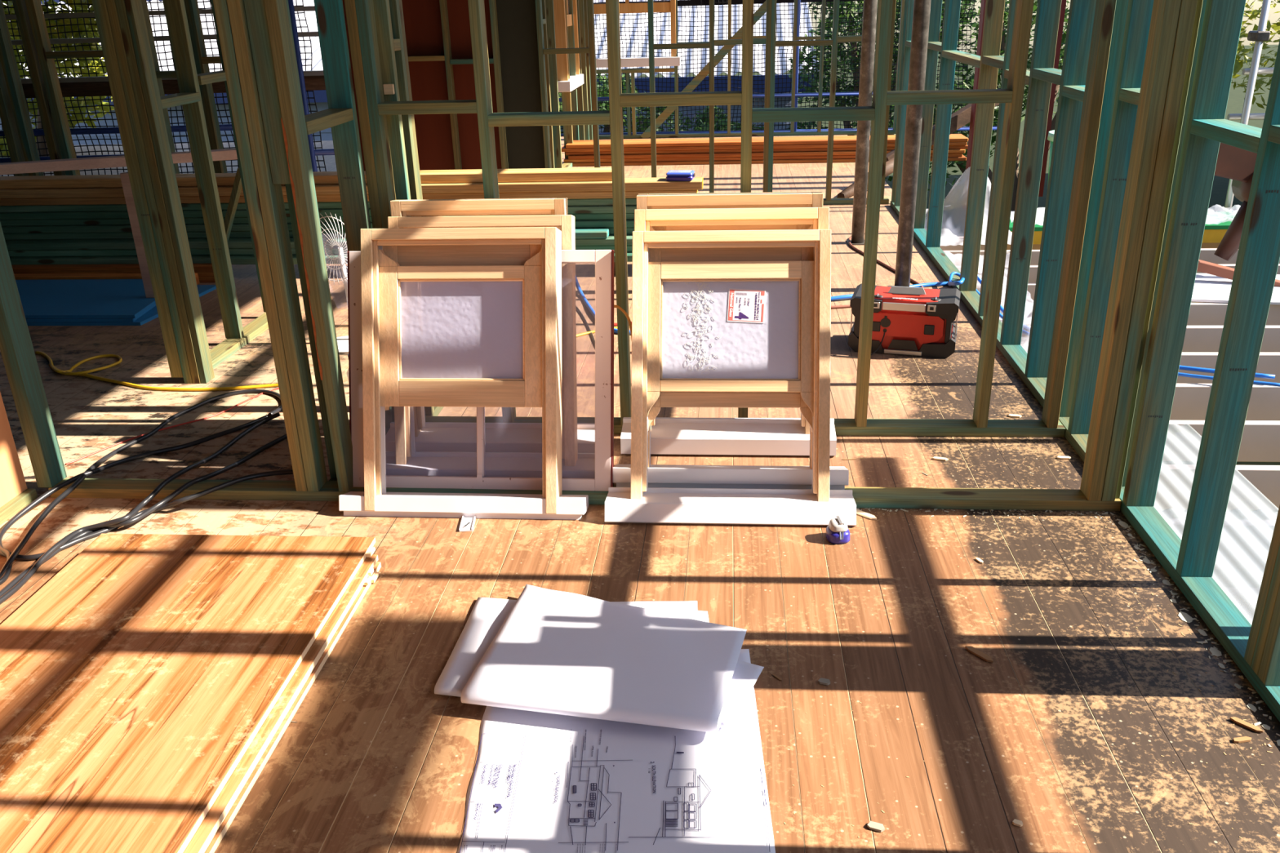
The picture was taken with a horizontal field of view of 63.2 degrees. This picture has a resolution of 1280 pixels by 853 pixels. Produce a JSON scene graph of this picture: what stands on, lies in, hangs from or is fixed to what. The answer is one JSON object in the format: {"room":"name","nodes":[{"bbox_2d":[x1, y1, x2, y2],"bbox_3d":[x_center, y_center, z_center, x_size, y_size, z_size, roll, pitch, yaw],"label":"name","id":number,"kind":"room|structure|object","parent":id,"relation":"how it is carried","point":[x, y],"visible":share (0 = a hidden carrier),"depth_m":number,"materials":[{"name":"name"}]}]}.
{"room":"construction site","nodes":[
{"label":"construction site","id":0,"kind":"room"},
{"bbox_2d":[0,0,227,176],"bbox_3d":[-5.293,-2.930,7.441,5.160,3.200,0.090,0,23,5],"label":"wall","id":1,"kind":"structure","parent":0,"point":[15,117],"depth_m":7.51,"materials":[{"name":"brown wood"}]},
{"bbox_2d":[0,0,268,524],"bbox_3d":[-2.395,-0.211,1.328,0.200,2.700,9.020,0,23,5],"label":"wall","id":2,"kind":"structure","parent":0,"point":[138,103],"depth_m":4.58,"materials":[{"name":"brown wood"}]},
{"bbox_2d":[284,0,394,480],"bbox_3d":[-1.079,-1.121,3.434,0.089,2.700,0.526,0,23,5],"label":"wall","id":3,"kind":"structure","parent":0,"point":[340,115],"depth_m":3.64,"materials":[{"name":"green wood"}]},
{"bbox_2d":[373,0,444,416],"bbox_3d":[-0.915,-1.341,3.955,0.088,2.700,0.441,0,23,5],"label":"wall","id":4,"kind":"structure","parent":0,"point":[388,14],"depth_m":3.85,"materials":[{"name":"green wood"}]},
{"bbox_2d":[542,0,593,168],"bbox_3d":[-0.789,-4.112,9.985,0.090,3.200,4.000,0,23,5],"label":"wall","id":5,"kind":"structure","parent":0,"point":[580,99],"depth_m":10.63,"materials":[{"name":"brown wood"}]},
{"bbox_2d":[553,0,583,92],"bbox_3d":[-0.745,-4.362,10.311,0.160,1.910,1.000,0,23,5],"label":"window","id":6,"kind":"structure","parent":5,"relation":"in","point":[565,84],"depth_m":10.19,"materials":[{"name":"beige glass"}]},
{"bbox_2d":[0,0,1203,511],"bbox_3d":[-0.320,-1.017,3.080,3.734,2.740,0.099,0,23,5],"label":"wall","id":7,"kind":"structure","parent":0,"point":[256,39],"depth_m":3.29,"materials":[{"name":"brown wood"}]},
{"bbox_2d":[342,0,896,204],"bbox_3d":[-0.315,-3.304,7.999,4.580,3.200,0.102,0,23,5],"label":"wall","id":8,"kind":"structure","parent":0,"point":[437,32],"depth_m":8.27,"materials":[{"name":"brown wood"}]},
{"bbox_2d":[0,134,1279,852],"bbox_3d":[-3.269,-0.785,6.371,10.400,0.050,14.800,0,23,5],"label":"floor","id":9,"kind":"structure","parent":0,"point":[372,760],"depth_m":2.89,"materials":[{"name":"wood"}]},
{"bbox_2d":[48,354,122,375],"bbox_3d":[-2.690,-0.298,5.052,0.319,0.029,0.291,-14,26,-28],"label":"lead","id":10,"kind":"object","parent":9,"relation":"on","point":[54,368],"visible":1,"depth_m":5.03,"materials":[{"name":"yellow rubber"}]},
{"bbox_2d":[13,272,199,284],"bbox_3d":[-4.211,-0.928,6.621,2.880,0.072,0.080,0,23,5],"label":"beam","id":11,"kind":"structure","parent":9,"relation":"on","point":[117,275],"depth_m":6.53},
{"bbox_2d":[11,263,215,282],"bbox_3d":[-4.153,-0.982,6.703,2.980,0.105,0.080,0,23,5],"label":"beam","id":12,"kind":"structure","parent":9,"relation":"on","point":[205,271],"depth_m":6.60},
{"bbox_2d":[26,284,216,325],"bbox_3d":[-4.262,-0.725,6.205,3.250,0.018,0.810,0,23,5],"label":"sheet","id":13,"kind":"object","parent":9,"relation":"on","point":[202,290],"visible":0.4,"depth_m":5.75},
{"bbox_2d":[25,303,155,322],"bbox_3d":[-4.318,-0.745,6.205,3.138,0.018,0.804,0,23,5],"label":"sheet","id":14,"kind":"object","parent":13,"relation":"on","point":[28,320],"visible":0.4,"depth_m":5.74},
{"bbox_2d":[15,279,155,318],"bbox_3d":[-4.313,-0.764,6.200,3.150,0.018,0.798,0,23,5],"label":"sheet","id":15,"kind":"object","parent":14,"relation":"on","point":[40,298],"visible":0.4,"depth_m":6.06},
{"bbox_2d":[0,148,237,297],"bbox_3d":[-2.982,-1.162,6.051,1.468,0.758,0.450,-8,23,-15],"label":"timber beam","id":16,"kind":"structure","parent":15,"relation":"on","point":[81,163],"depth_m":5.96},
{"bbox_2d":[0,414,268,585],"bbox_3d":[-1.888,0.186,3.781,0.292,0.067,1.416,5,23,15],"label":"power cable","id":17,"kind":"object","parent":9,"relation":"on","point":[6,575],"visible":0.98,"depth_m":3.78,"materials":[{"name":"black rubber"}]},
{"bbox_2d":[0,412,280,604],"bbox_3d":[-1.701,0.225,3.682,0.143,0.063,1.489,5,23,15],"label":"power cable","id":18,"kind":"object","parent":9,"relation":"on","point":[45,556],"visible":1,"depth_m":3.44,"materials":[{"name":"black rubber"}]},
{"bbox_2d":[0,389,282,577],"bbox_3d":[-1.906,0.139,3.898,0.429,0.067,1.703,5,23,15],"label":"power cable","id":19,"kind":"object","parent":9,"relation":"on","point":[24,540],"visible":0.91,"depth_m":4.00,"materials":[{"name":"black rubber"}]},
{"bbox_2d":[0,433,287,596],"bbox_3d":[-1.647,0.230,3.666,0.132,0.063,1.424,9,25,24],"label":"power cable","id":20,"kind":"object","parent":9,"relation":"on","point":[184,486],"visible":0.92,"depth_m":3.58,"materials":[{"name":"black rubber"}]},
{"bbox_2d":[0,469,293,560],"bbox_3d":[-1.639,0.294,3.509,1.029,0.060,0.204,-12,25,-24],"label":"power cable","id":21,"kind":"object","parent":9,"relation":"on","point":[34,557],"visible":0.73,"depth_m":3.56,"materials":[{"name":"black rubber"}]},
{"bbox_2d":[35,351,278,391],"bbox_3d":[-2.339,-0.240,4.903,1.646,0.016,0.277,7,24,19],"label":"lead","id":22,"kind":"object","parent":9,"relation":"on","point":[42,353],"visible":0.83,"depth_m":4.72,"materials":[{"name":"yellow rubber"}]},
{"bbox_2d":[65,387,279,465],"bbox_3d":[-1.884,-0.026,4.366,0.071,0.007,1.057,15,28,34],"label":"cable","id":23,"kind":"object","parent":9,"relation":"on","point":[257,395],"visible":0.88,"depth_m":4.30,"materials":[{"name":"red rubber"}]},
{"bbox_2d":[223,167,242,242],"bbox_3d":[-2.571,-1.268,6.490,0.359,0.689,0.045,4,23,13],"label":"leaning stick","id":24,"kind":"object","parent":9,"relation":"on","point":[237,188],"visible":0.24,"depth_m":6.42,"materials":[{"name":"brown wood"}]},
{"bbox_2d":[204,561,381,852],"bbox_3d":[-1.367,1.055,1.706,0.971,0.018,3.310,0,23,5],"label":"plywood sheet","id":25,"kind":"object","parent":9,"relation":"on","point":[227,822],"visible":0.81,"depth_m":2.49,"materials":[{"name":"brown wood"}]},
{"bbox_2d":[204,575,371,852],"bbox_3d":[-1.372,1.047,1.678,0.959,0.018,3.265,0,23,5],"label":"plywood sheet","id":26,"kind":"object","parent":25,"relation":"on","point":[367,581],"visible":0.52,"depth_m":2.54,"materials":[{"name":"brown wood"}]},
{"bbox_2d":[182,554,377,852],"bbox_3d":[-1.364,1.025,1.682,0.965,0.018,3.290,0,23,5],"label":"plywood sheet","id":27,"kind":"object","parent":26,"relation":"on","point":[205,833],"visible":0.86,"depth_m":2.44,"materials":[{"name":"brown wood"}]},
{"bbox_2d":[0,533,375,852],"bbox_3d":[-1.375,0.993,1.710,0.931,0.018,3.365,0,23,5],"label":"plywood sheet","id":28,"kind":"object","parent":27,"relation":"on","point":[135,682],"visible":1,"depth_m":2.58,"materials":[{"name":"brown wood"}]},
{"bbox_2d":[319,212,348,352],"bbox_3d":[-1.505,-0.725,5.155,0.251,0.675,0.251,15,28,34],"label":"fan","id":29,"kind":"object","parent":9,"relation":"on","point":[342,341],"visible":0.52,"depth_m":5.11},
{"bbox_2d":[338,226,614,519],"bbox_3d":[-0.559,-0.184,3.517,0.927,0.948,0.456,1,23,5],"label":"sash window","id":30,"kind":"structure","parent":9,"relation":"on","point":[451,317],"depth_m":3.48,"materials":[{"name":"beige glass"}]},
{"bbox_2d":[385,214,595,478],"bbox_3d":[-0.554,-0.265,3.690,0.830,0.925,0.372,0,23,5],"label":"sash window","id":31,"kind":"structure","parent":9,"relation":"on","point":[405,460],"depth_m":3.67,"materials":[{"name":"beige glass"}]},
{"bbox_2d":[457,648,775,852],"bbox_3d":[-0.057,0.769,2.324,0.670,0.004,0.926,-1,22,2],"label":"building plan","id":32,"kind":"object","parent":9,"relation":"on","point":[540,782],"visible":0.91,"depth_m":2.27,"materials":[{"name":"white paper"}]},
{"bbox_2d":[434,597,724,728],"bbox_3d":[-0.139,0.595,2.717,0.719,0.022,0.548,0,23,5],"label":"folded plan","id":33,"kind":"object","parent":32,"relation":"on","point":[487,615],"visible":0.13,"depth_m":2.80,"materials":[{"name":"white paper"}]},
{"bbox_2d":[460,584,746,733],"bbox_3d":[-0.067,0.574,2.684,0.652,0.036,0.545,3,23,12],"label":"folded plan","id":34,"kind":"object","parent":33,"relation":"on","point":[555,652],"visible":1,"depth_m":2.61,"materials":[{"name":"white paper"}]},
{"bbox_2d":[721,660,764,724],"bbox_3d":[0.146,0.632,2.581,0.264,0.002,0.257,8,25,23],"label":"sheet","id":35,"kind":"object","parent":33,"relation":"on","point":[745,675],"visible":0.24,"depth_m":2.55,"materials":[{"name":"white paper"}]},
{"bbox_2d":[611,600,697,612],"bbox_3d":[-0.058,0.548,2.847,0.436,0.002,0.252,-1,22,2],"label":"sheet","id":36,"kind":"object","parent":9,"relation":"on","point":[686,605],"visible":0.14,"depth_m":2.94,"materials":[{"name":"white paper"}]},
{"bbox_2d":[620,191,836,455],"bbox_3d":[0.323,-0.367,3.799,0.800,0.950,0.212,0,23,5],"label":"sash window","id":37,"kind":"structure","parent":9,"relation":"on","point":[668,435],"depth_m":3.87,"materials":[{"name":"beige wood"}]},
{"bbox_2d":[604,229,856,526],"bbox_3d":[0.298,-0.163,3.435,0.814,0.906,0.479,0,23,5],"label":"sash window","id":38,"kind":"structure","parent":9,"relation":"on","point":[721,318],"depth_m":3.44,"materials":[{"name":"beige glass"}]},
{"bbox_2d":[728,289,764,321],"bbox_3d":[0.353,-0.401,3.450,0.120,0.108,0.001,0,0,5],"label":"print","id":39,"kind":"object","parent":38,"relation":"attached to","point":[731,291],"depth_m":3.45},
{"bbox_2d":[613,207,848,489],"bbox_3d":[0.309,-0.260,3.561,0.800,0.931,0.410,0,23,5],"label":"sash window","id":40,"kind":"structure","parent":9,"relation":"on","point":[660,476],"depth_m":3.52,"materials":[{"name":"beige wood"}]},
{"bbox_2d":[572,155,966,166],"bbox_3d":[1.260,-2.709,10.592,4.010,0.035,0.170,0,23,5],"label":"beam","id":41,"kind":"structure","parent":9,"relation":"on","point":[963,157],"depth_m":10.54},
{"bbox_2d":[564,153,962,162],"bbox_3d":[1.220,-2.747,10.590,4.010,0.035,0.170,0,23,5],"label":"beam","id":42,"kind":"structure","parent":41,"relation":"on","point":[809,157],"depth_m":10.55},
{"bbox_2d":[568,149,964,159],"bbox_3d":[1.253,-2.777,10.564,3.980,0.035,0.170,0,23,5],"label":"beam","id":43,"kind":"structure","parent":42,"relation":"on","point":[949,151],"depth_m":10.52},
{"bbox_2d":[565,144,968,155],"bbox_3d":[1.254,-2.819,10.568,4.040,0.035,0.170,0,23,5],"label":"beam","id":44,"kind":"structure","parent":43,"relation":"on","point":[950,147],"depth_m":10.52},
{"bbox_2d":[561,141,967,151],"bbox_3d":[1.216,-2.846,10.538,4.070,0.035,0.170,0,23,5],"label":"beam","id":45,"kind":"structure","parent":44,"relation":"on","point":[889,144],"depth_m":10.49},
{"bbox_2d":[565,135,968,147],"bbox_3d":[1.250,-2.880,10.521,4.020,0.035,0.170,0,23,5],"label":"beam","id":46,"kind":"structure","parent":45,"relation":"on","point":[952,139],"depth_m":10.50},
{"bbox_2d":[825,515,849,544],"bbox_3d":[0.624,0.324,3.269,0.073,0.068,0.083,-2,22,-2],"label":"tape measure","id":47,"kind":"object","parent":9,"relation":"on","point":[837,532],"visible":1,"depth_m":3.25,"materials":[{"name":"blue plastic"}]},
{"bbox_2d":[846,0,877,244],"bbox_3d":[1.446,-2.777,6.489,0.140,3.290,0.140,0,23,5],"label":"prop","id":48,"kind":"object","parent":9,"relation":"on","point":[870,6],"visible":0.86,"depth_m":6.79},
{"bbox_2d":[836,157,893,198],"bbox_3d":[1.884,-2.105,8.778,0.745,0.292,0.252,-17,27,-33],"label":"broken timber","id":49,"kind":"object","parent":9,"relation":"on","point":[848,192],"visible":0.39,"depth_m":8.71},
{"bbox_2d":[886,102,999,161],"bbox_3d":[2.609,-2.561,8.948,1.074,0.614,0.090,-7,23,-14],"label":"rafter","id":50,"kind":"object","parent":49,"relation":"on","point":[961,117],"visible":0.18,"depth_m":8.91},
{"bbox_2d":[833,283,960,358],"bbox_3d":[1.225,-0.506,4.939,0.545,0.292,0.365,6,24,17],"label":"radio","id":51,"kind":"object","parent":9,"relation":"on","point":[920,320],"visible":0.84,"depth_m":4.87,"materials":[{"name":"red plastic"}]},
{"bbox_2d":[887,0,931,286],"bbox_3d":[1.463,-2.307,5.353,0.140,3.290,0.140,0,23,5],"label":"prop","id":52,"kind":"object","parent":9,"relation":"on","point":[922,8],"visible":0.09,"depth_m":5.64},
{"bbox_2d":[766,435,1279,852],"bbox_3d":[0.936,0.470,2.982,1.182,0.001,2.267,0,23,5],"label":"crumbs","id":53,"kind":"object","parent":9,"relation":"on","point":[868,436],"visible":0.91,"depth_m":3.28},
{"bbox_2d":[856,507,1279,747],"bbox_3d":[1.068,0.588,2.687,0.883,0.002,1.648,0,23,5],"label":"flakes","id":54,"kind":"object","parent":9,"relation":"on","point":[1224,661],"visible":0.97,"depth_m":2.93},
{"bbox_2d":[1118,520,1279,746],"bbox_3d":[1.481,0.566,2.712,0.048,0.001,1.375,0,23,5],"label":"paint patches","id":55,"kind":"object","parent":9,"relation":"on","point":[1185,617],"visible":1,"depth_m":2.77},
{"bbox_3d":[1.274,-2.776,10.753,4.010,0.035,0.170,0,23,5],"label":"beam","id":56,"kind":"structure","parent":9,"relation":"on","visible":0},
{"bbox_3d":[1.234,-2.814,10.751,4.010,0.035,0.170,0,23,5],"label":"beam","id":57,"kind":"structure","parent":56,"relation":"on","visible":0},
{"bbox_3d":[1.267,-2.844,10.725,3.980,0.035,0.170,0,23,5],"label":"beam","id":58,"kind":"structure","parent":57,"relation":"on","visible":0},
{"bbox_3d":[1.268,-2.886,10.729,4.040,0.035,0.170,0,23,5],"label":"beam","id":59,"kind":"structure","parent":58,"relation":"on","visible":0},
{"bbox_3d":[1.230,-2.913,10.699,4.070,0.035,0.170,0,23,5],"label":"beam","id":60,"kind":"structure","parent":59,"relation":"on","visible":0},
{"bbox_2d":[573,133,963,142],"bbox_3d":[1.264,-2.947,10.682,4.020,0.035,0.170,0,23,5],"label":"beam","id":61,"kind":"structure","parent":60,"relation":"on","point":[950,135],"depth_m":10.69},
{"bbox_3d":[-2.982,-1.063,6.838,0.090,0.090,0.320,0,23,5],"label":"bearer","id":62,"kind":"object","parent":9,"relation":"on","visible":0},
{"bbox_2d":[9,252,632,264],"bbox_3d":[-2.964,-1.080,6.699,6.150,0.043,0.160,0,23,5],"label":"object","id":63,"kind":"object","parent":62,"relation":"on","point":[237,259],"visible":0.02,"depth_m":6.67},
{"bbox_2d":[8,244,632,257],"bbox_3d":[-2.835,-1.148,6.736,5.800,0.043,0.160,0,23,5],"label":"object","id":64,"kind":"object","parent":63,"relation":"on","point":[233,251],"visible":0.17,"depth_m":6.71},
{"bbox_2d":[4,234,632,250],"bbox_3d":[-2.737,-1.185,6.701,6.200,0.043,0.160,0,23,5],"label":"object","id":65,"kind":"object","parent":64,"relation":"on","point":[233,242],"visible":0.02,"depth_m":6.69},
{"bbox_2d":[3,226,634,239],"bbox_3d":[-2.729,-1.268,6.785,6.400,0.043,0.160,0,23,5],"label":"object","id":66,"kind":"object","parent":65,"relation":"on","point":[127,235],"visible":0.02,"depth_m":6.78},
{"bbox_2d":[1,219,634,233],"bbox_3d":[-2.851,-1.307,6.769,6.360,0.043,0.160,0,23,5],"label":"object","id":67,"kind":"object","parent":66,"relation":"on","point":[595,223],"visible":0.14,"depth_m":6.74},
{"bbox_2d":[0,213,634,226],"bbox_3d":[-2.657,-1.353,6.749,6.150,0.043,0.160,0,23,5],"label":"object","id":68,"kind":"object","parent":67,"relation":"on","point":[578,216],"visible":0.07,"depth_m":6.74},
{"bbox_2d":[0,204,636,219],"bbox_3d":[-2.734,-1.389,6.724,6.200,0.043,0.160,0,23,5],"label":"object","id":69,"kind":"object","parent":68,"relation":"on","point":[628,208],"visible":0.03,"depth_m":6.70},
{"bbox_2d":[0,192,702,212],"bbox_3d":[-2.764,-1.435,6.719,6.340,0.043,0.160,0,23,5],"label":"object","id":70,"kind":"object","parent":69,"relation":"on","point":[571,202],"visible":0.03,"depth_m":6.68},
{"bbox_2d":[0,190,697,205],"bbox_3d":[-2.735,-1.476,6.691,6.202,0.046,0.165,0,23,5],"label":"beam","id":71,"kind":"structure","parent":70,"relation":"on","point":[575,194],"depth_m":6.49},
{"bbox_2d":[0,177,702,198],"bbox_3d":[-2.721,-1.516,6.652,6.236,0.053,0.165,0,23,5],"label":"beam","id":72,"kind":"structure","parent":71,"relation":"on","point":[651,183],"depth_m":6.44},
{"bbox_2d":[0,167,612,189],"bbox_3d":[-2.992,-1.586,6.689,5.688,0.058,0.165,0,23,5],"label":"beam","id":73,"kind":"structure","parent":72,"relation":"on","point":[584,174],"depth_m":6.53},
{"bbox_2d":[666,169,694,181],"bbox_3d":[0.250,-1.537,6.359,0.170,0.050,0.120,3,23,11],"label":"case","id":74,"kind":"object","parent":72,"relation":"on","point":[673,175],"visible":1,"depth_m":6.31,"materials":[{"name":"blue plastic"}]},
{"bbox_2d":[574,228,608,238],"bbox_3d":[-0.522,-1.197,6.459,0.655,0.042,0.100,0,23,5],"label":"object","id":75,"kind":"object","parent":65,"relation":"on","point":[579,233],"visible":0.42,"depth_m":6.40,"materials":[{"name":"teal wood"}]},
{"bbox_2d":[344,0,1116,437],"bbox_3d":[0.290,-1.249,3.598,2.606,2.740,0.088,0,23,5],"label":"wall","id":76,"kind":"structure","parent":0,"point":[372,108],"depth_m":3.69,"materials":[{"name":"brown wood"}]},
{"bbox_2d":[385,197,595,453],"bbox_3d":[-0.571,-0.357,3.842,0.810,0.945,0.251,0,23,5],"label":"sash window","id":77,"kind":"structure","parent":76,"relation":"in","point":[441,437],"depth_m":3.89,"materials":[{"name":"beige wood"}]},
{"bbox_2d":[595,0,904,138],"bbox_3d":[1.197,-4.979,11.982,4.100,3.232,0.120,0,23,5],"label":"wall","id":78,"kind":"structure","parent":0,"point":[726,49],"depth_m":12.34,"materials":[{"name":"brown wood"}]},
{"bbox_2d":[593,0,680,67],"bbox_3d":[-0.154,-5.129,12.016,1.230,1.830,0.160,0,23,5],"label":"window","id":79,"kind":"structure","parent":78,"relation":"in","point":[663,6],"depth_m":12.14,"materials":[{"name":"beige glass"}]},
{"bbox_2d":[890,0,1279,721],"bbox_3d":[1.629,-1.216,3.426,0.087,2.740,9.500,0,23,5],"label":"wall","id":80,"kind":"structure","parent":0,"point":[1189,561],"depth_m":3.35,"materials":[{"name":"teal wood"}]},
{"bbox_3d":[1.866,-0.613,5.994,0.100,0.249,14.800,0,23,5],"label":"trim","id":81,"kind":"structure","parent":0,"visible":0},
{"bbox_3d":[1.806,0.126,4.514,0.037,0.180,10.500,0,23,5],"label":"board","id":82,"kind":"object","parent":81,"relation":"attached to","visible":0},
{"bbox_2d":[939,235,1220,250],"bbox_3d":[4.019,-1.385,8.008,3.760,0.180,0.045,0,23,5],"label":"joist","id":83,"kind":"object","parent":82,"relation":"attached to","point":[947,243],"visible":0.02,"depth_m":8.10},
{"bbox_2d":[976,283,1192,302],"bbox_3d":[3.904,-0.839,6.697,3.760,0.180,0.045,0,23,5],"label":"joist","id":84,"kind":"object","parent":82,"relation":"attached to","point":[1031,286],"visible":0.02,"depth_m":6.79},
{"bbox_2d":[942,248,1279,266],"bbox_3d":[3.980,-1.203,7.572,3.760,0.180,0.045,0,23,5],"label":"joist","id":85,"kind":"object","parent":82,"relation":"attached to","point":[1207,255],"visible":0.02,"depth_m":7.62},
{"bbox_2d":[955,263,1279,283],"bbox_3d":[3.942,-1.021,7.134,3.760,0.180,0.045,0,23,5],"label":"joist","id":86,"kind":"object","parent":82,"relation":"attached to","point":[1033,268],"visible":0.02,"depth_m":7.21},
{"bbox_2d":[999,302,1279,325],"bbox_3d":[3.866,-0.657,6.260,3.760,0.180,0.045,0,23,5],"label":"joist","id":87,"kind":"object","parent":82,"relation":"attached to","point":[1201,313],"visible":0.02,"depth_m":6.27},
{"bbox_2d":[1191,273,1279,304],"bbox_3d":[3.830,-0.857,6.480,1.005,0.015,0.706,3,23,10],"label":"board","id":88,"kind":"object","parent":87,"relation":"on","point":[1207,287],"visible":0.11,"depth_m":6.45,"materials":[{"name":"paint"}]},
{"bbox_2d":[1196,142,1279,286],"bbox_3d":[3.833,-1.329,6.533,0.948,0.953,0.525,0,23,5],"label":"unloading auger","id":89,"kind":"object","parent":88,"relation":"on","point":[1237,164],"visible":0.26,"depth_m":6.55,"materials":[{"name":"orange paint"}]},
{"bbox_2d":[1020,325,1279,352],"bbox_3d":[3.828,-0.474,5.823,3.760,0.180,0.045,0,23,5],"label":"joist","id":90,"kind":"object","parent":82,"relation":"attached to","point":[1197,339],"visible":0.02,"depth_m":5.84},
{"bbox_2d":[1026,351,1279,383],"bbox_3d":[3.790,-0.292,5.386,3.760,0.180,0.045,0,23,5],"label":"joist","id":91,"kind":"object","parent":82,"relation":"attached to","point":[1268,362],"visible":0.02,"depth_m":5.42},
{"bbox_2d":[947,275,1275,379],"bbox_3d":[2.353,-0.526,5.379,0.353,0.304,1.648,-20,29,-38],"label":"air hose","id":92,"kind":"object","parent":91,"relation":"on","point":[961,282],"visible":0.41,"depth_m":5.12,"materials":[{"name":"blue rubber"}]},
{"bbox_2d":[948,271,1279,386],"bbox_3d":[2.348,-0.509,5.383,0.224,0.263,1.811,-20,29,-37],"label":"air hose","id":93,"kind":"object","parent":91,"relation":"on","point":[1192,375],"visible":0.36,"depth_m":5.02,"materials":[{"name":"blue rubber"}]},
{"bbox_2d":[1153,464,1279,510],"bbox_3d":[3.675,0.254,4.075,3.760,0.180,0.045,0,23,5],"label":"joist","id":94,"kind":"object","parent":82,"relation":"attached to","point":[1254,487],"visible":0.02,"depth_m":4.17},
{"bbox_2d":[1164,518,1275,568],"bbox_3d":[3.637,0.436,3.638,3.760,0.180,0.045,0,23,5],"label":"joist","id":95,"kind":"object","parent":82,"relation":"attached to","point":[1243,544],"visible":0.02,"depth_m":3.74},
{"bbox_2d":[1162,420,1279,462],"bbox_3d":[3.713,0.072,4.512,3.760,0.180,0.045,0,23,5],"label":"joist","id":96,"kind":"object","parent":82,"relation":"attached to","point":[1260,439],"visible":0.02,"depth_m":4.59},
{"bbox_2d":[1169,383,1279,421],"bbox_3d":[3.752,-0.110,4.949,3.760,0.180,0.045,0,23,5],"label":"joist","id":97,"kind":"object","parent":82,"relation":"attached to","point":[1190,401],"visible":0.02,"depth_m":5.01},
{"bbox_2d":[1221,587,1260,624],"bbox_3d":[3.599,0.618,3.201,3.760,0.180,0.045,0,23,5],"label":"joist","id":98,"kind":"object","parent":82,"relation":"attached to","point":[1245,599],"visible":0.02,"depth_m":3.30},
{"label":"outside","id":99,"kind":"structure","parent":0,"visible":0},
{"bbox_2d":[596,44,1279,587],"bbox_3d":[2.939,-8.960,34.049,120.000,0.050,110.000,0,23,5],"label":"ground","id":100,"kind":"structure","parent":99,"point":[953,219],"depth_m":25.40,"materials":[{"name":"concrete"}]},
{"bbox_2d":[0,0,114,157],"bbox_3d":[-7.789,-2.992,12.982,4.181,5.677,3.112,-1,23,2],"label":"tree","id":101,"kind":"object","parent":100,"relation":"on","point":[73,20],"visible":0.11,"depth_m":12.24,"materials":[{"name":"green plant"}]},
{"bbox_2d":[0,0,334,171],"bbox_3d":[-5.093,-1.624,8.390,5.421,6.450,0.371,-1,22,1],"label":"scaffold","id":102,"kind":"object","parent":100,"relation":"on","point":[309,80],"visible":0.06,"depth_m":8.06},
{"bbox_2d":[0,0,326,176],"bbox_3d":[-4.781,-2.494,8.256,4.349,1.785,0.154,-4,23,-6],"label":"safety net","id":103,"kind":"object","parent":102,"relation":"hanging from","point":[202,1],"visible":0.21,"depth_m":8.26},
{"bbox_2d":[0,0,818,145],"bbox_3d":[-7.945,-8.788,27.573,24.603,5.160,7.200,0,23,5],"label":"house","id":104,"kind":"structure","parent":100,"relation":"on","point":[321,99],"depth_m":25.19,"materials":[{"name":"white metal"}]},
{"bbox_2d":[558,72,637,133],"bbox_3d":[-1.324,-4.858,19.322,2.633,3.920,1.992,0,23,5],"label":"shrub","id":105,"kind":"object","parent":100,"relation":"on","point":[623,80],"visible":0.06,"depth_m":18.59,"materials":[{"name":"green plant"}]},
{"bbox_2d":[622,90,739,132],"bbox_3d":[0.692,-4.474,19.123,2.540,3.248,1.740,0,23,5],"label":"shrub","id":106,"kind":"object","parent":100,"relation":"on","point":[717,116],"visible":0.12,"depth_m":18.79,"materials":[{"name":"green plant"}]},
{"bbox_2d":[558,0,996,136],"bbox_3d":[1.131,-3.770,13.079,6.800,6.500,0.088,0,23,5],"label":"scaffold","id":107,"kind":"object","parent":100,"relation":"on","point":[852,93],"visible":0.04,"depth_m":12.86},
{"bbox_2d":[558,0,974,135],"bbox_3d":[0.933,-4.389,13.001,6.211,1.947,0.142,0,23,5],"label":"safety net","id":108,"kind":"object","parent":107,"relation":"hanging from","point":[679,2],"visible":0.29,"depth_m":12.86,"materials":[{"name":"plastic"}]},
{"bbox_2d":[787,0,968,181],"bbox_3d":[4.270,-5.945,18.940,3.156,5.912,3.256,3,23,12],"label":"tree","id":109,"kind":"object","parent":100,"relation":"on","point":[855,100],"visible":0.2,"depth_m":18.43,"materials":[{"name":"green plant"}]},
{"bbox_2d":[871,0,1070,213],"bbox_3d":[6.339,-5.288,17.457,5.284,5.763,3.112,0,23,5],"label":"tree","id":110,"kind":"object","parent":100,"relation":"on","point":[961,164],"visible":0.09,"depth_m":16.94,"materials":[{"name":"green plant"}]},
{"bbox_2d":[962,0,986,209],"bbox_3d":[2.857,-3.482,8.473,0.120,3.400,0.120,0,23,5],"label":"post","id":111,"kind":"object","parent":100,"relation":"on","point":[983,2],"visible":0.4,"depth_m":8.81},
{"bbox_2d":[1038,0,1066,196],"bbox_3d":[3.603,-3.707,8.966,0.120,3.400,0.120,0,23,5],"label":"post","id":112,"kind":"object","parent":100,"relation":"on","point":[1063,2],"visible":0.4,"depth_m":9.24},
{"bbox_2d":[1165,0,1274,518],"bbox_3d":[4.380,-0.612,2.608,4.680,8.505,11.774,2,23,9],"label":"scaffold","id":113,"kind":"object","parent":100,"relation":"on","point":[1260,35],"visible":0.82,"depth_m":7.85,"materials":[{"name":"metal"}]},
{"bbox_2d":[1007,211,1237,244],"bbox_3d":[3.763,-1.519,7.945,1.960,0.130,0.510,0,23,5],"label":"beam","id":114,"kind":"structure","parent":113,"relation":"on","point":[1217,223],"depth_m":7.78,"materials":[{"name":"green paint"}]},
{"bbox_2d":[1231,0,1279,108],"bbox_3d":[9.518,-4.593,13.511,5.852,7.294,4.044,0,23,5],"label":"tree","id":115,"kind":"object","parent":100,"relation":"on","point":[1238,64],"visible":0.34,"depth_m":14.41,"materials":[{"name":"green plant"}]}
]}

